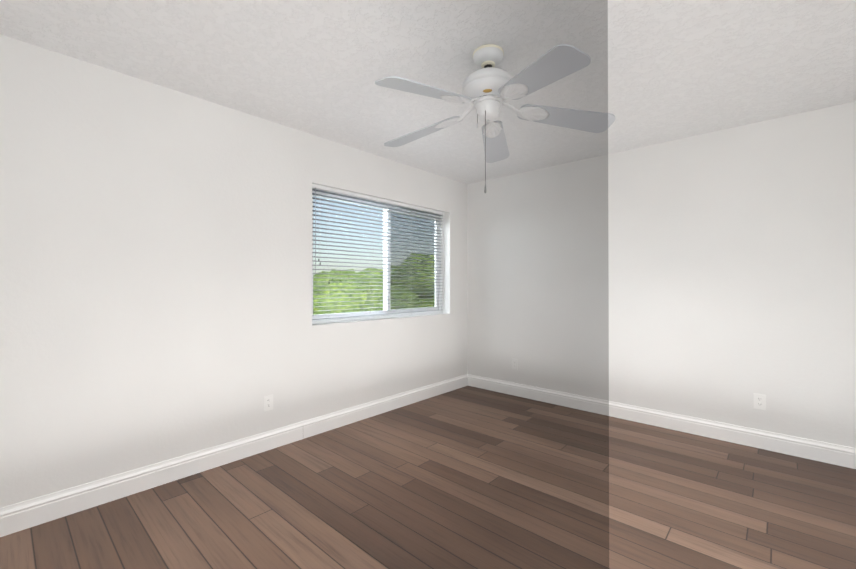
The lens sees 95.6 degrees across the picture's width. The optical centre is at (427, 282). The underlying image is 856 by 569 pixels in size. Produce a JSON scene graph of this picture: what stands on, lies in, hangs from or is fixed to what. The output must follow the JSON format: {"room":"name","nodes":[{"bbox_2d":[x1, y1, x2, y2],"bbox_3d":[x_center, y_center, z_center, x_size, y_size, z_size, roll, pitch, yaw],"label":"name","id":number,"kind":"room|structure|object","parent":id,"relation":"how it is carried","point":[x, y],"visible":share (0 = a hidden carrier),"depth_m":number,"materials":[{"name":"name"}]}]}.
{"room":"empty bedroom","nodes":[
{"label":"empty bedroom","id":0,"kind":"room"},
{"bbox_2d":[0,34,467,507],"bbox_3d":[-1.040,0.019,3.183,0.200,2.740,4.710,0,0,42],"label":"wall","id":1,"kind":"structure","parent":0,"point":[155,273],"depth_m":2.39,"materials":[{"name":"paint"}]},
{"bbox_2d":[0,374,467,536],"bbox_3d":[-0.960,1.171,3.103,0.016,0.135,4.310,0,0,42],"label":"baseboard","id":2,"kind":"structure","parent":1,"relation":"attached to","point":[20,516],"depth_m":2.46,"materials":[{"name":"white wood"}]},
{"bbox_2d":[264,394,272,411],"bbox_3d":[-1.179,0.892,2.870,0.007,0.114,0.070,0,0,42],"label":"electrical outlet","id":3,"kind":"object","parent":1,"relation":"attached to","point":[268,402],"depth_m":2.87,"materials":[{"name":"white plastic"}]},
{"bbox_2d":[312,188,442,323],"bbox_3d":[-0.445,-0.224,3.898,0.075,1.164,1.777,0,0,42],"label":"window","id":4,"kind":"structure","parent":1,"relation":"in","point":[437,302],"depth_m":4.03,"materials":[{"name":"white plastic"}]},
{"bbox_2d":[312,184,443,323],"bbox_3d":[-0.400,-0.230,3.810,0.055,1.150,1.683,0,0,42],"label":"window blinds","id":5,"kind":"object","parent":4,"relation":"attached to","point":[320,188],"depth_m":3.68,"materials":[{"name":"grey plastic"}]},
{"bbox_2d":[0,386,855,568],"bbox_3d":[0.305,1.307,1.957,3.830,0.150,4.710,0,0,42],"label":"floor","id":6,"kind":"structure","parent":0,"point":[468,477],"depth_m":2.14,"materials":[{"name":"brown wood"}]},
{"bbox_2d":[0,0,855,183],"bbox_3d":[0.305,-1.283,1.973,3.830,0.150,4.710,0,0,42],"label":"ceiling","id":7,"kind":"structure","parent":0,"point":[656,72],"depth_m":2.10,"materials":[{"name":"white paint"}]},
{"bbox_2d":[375,44,614,192],"bbox_3d":[0.282,-0.832,2.044,1.278,0.751,1.275,0,0,42],"label":"ceiling fan","id":8,"kind":"object","parent":7,"relation":"hanging from","point":[488,89],"depth_m":1.98,"materials":[{"name":"white"}]},
{"bbox_2d":[467,101,855,447],"bbox_3d":[1.893,0.022,3.570,3.630,2.740,0.200,0,0,42],"label":"wall","id":9,"kind":"structure","parent":0,"point":[711,276],"depth_m":3.20,"materials":[{"name":"paint"}]},
{"bbox_2d":[468,374,855,468],"bbox_3d":[1.746,1.174,3.550,3.430,0.135,0.016,0,0,42],"label":"baseboard","id":10,"kind":"structure","parent":9,"relation":"attached to","point":[834,454],"depth_m":3.18,"materials":[{"name":"white wood"}]},
{"bbox_2d":[754,393,765,409],"bbox_3d":[2.477,0.892,2.896,0.070,0.114,0.007,0,0,42],"label":"electrical outlet","id":11,"kind":"object","parent":9,"relation":"attached to","point":[759,401],"visible":1,"depth_m":2.89,"materials":[{"name":"white plastic"}]},
{"bbox_3d":[-30.216,4.687,60.372,119.750,0.200,170.000,0,0,42],"label":"ground","id":12,"kind":"structure","parent":0,"visible":0},
{"bbox_2d":[313,271,354,283],"bbox_3d":[-4.023,1.931,16.065,4.653,4.791,6.063,0,0,42],"label":"tree","id":13,"kind":"object","parent":12,"relation":"on","point":[333,274],"depth_m":16.21,"materials":[{"name":"green plant"}]},
{"bbox_2d":[321,269,354,275],"bbox_3d":[-10.475,1.593,35.433,8.538,5.697,8.645,0,0,42],"label":"tree","id":14,"kind":"object","parent":12,"relation":"on","point":[345,272],"depth_m":35.17,"materials":[{"name":"green plant"}]},
{"bbox_2d":[313,279,371,314],"bbox_3d":[-2.550,2.086,10.674,4.440,4.419,4.132,0,0,42],"label":"tree","id":15,"kind":"object","parent":12,"relation":"on","point":[343,284],"depth_m":9.77,"materials":[{"name":"green plant"}]},
{"bbox_2d":[337,272,367,277],"bbox_3d":[-2.929,1.904,20.639,5.962,4.896,5.064,0,0,42],"label":"tree","id":16,"kind":"object","parent":12,"relation":"on","point":[358,276],"depth_m":19.84,"materials":[{"name":"green plant"}]},
{"bbox_2d":[345,269,382,307],"bbox_3d":[-1.581,1.933,13.137,4.898,4.740,4.411,0,0,42],"label":"tree","id":17,"kind":"object","parent":12,"relation":"on","point":[370,280],"depth_m":12.46,"materials":[{"name":"green plant"}]},
{"bbox_2d":[360,268,382,272],"bbox_3d":[-5.209,1.615,29.599,7.806,5.583,6.248,0,0,42],"label":"tree","id":18,"kind":"object","parent":12,"relation":"on","point":[370,269],"depth_m":29.75,"materials":[{"name":"green plant"}]},
{"bbox_2d":[359,253,433,311],"bbox_3d":[-0.052,1.773,9.808,3.475,5.024,4.009,0,0,42],"label":"tree","id":19,"kind":"object","parent":12,"relation":"on","point":[370,308],"depth_m":8.63,"materials":[{"name":"green plant"}]}
]}

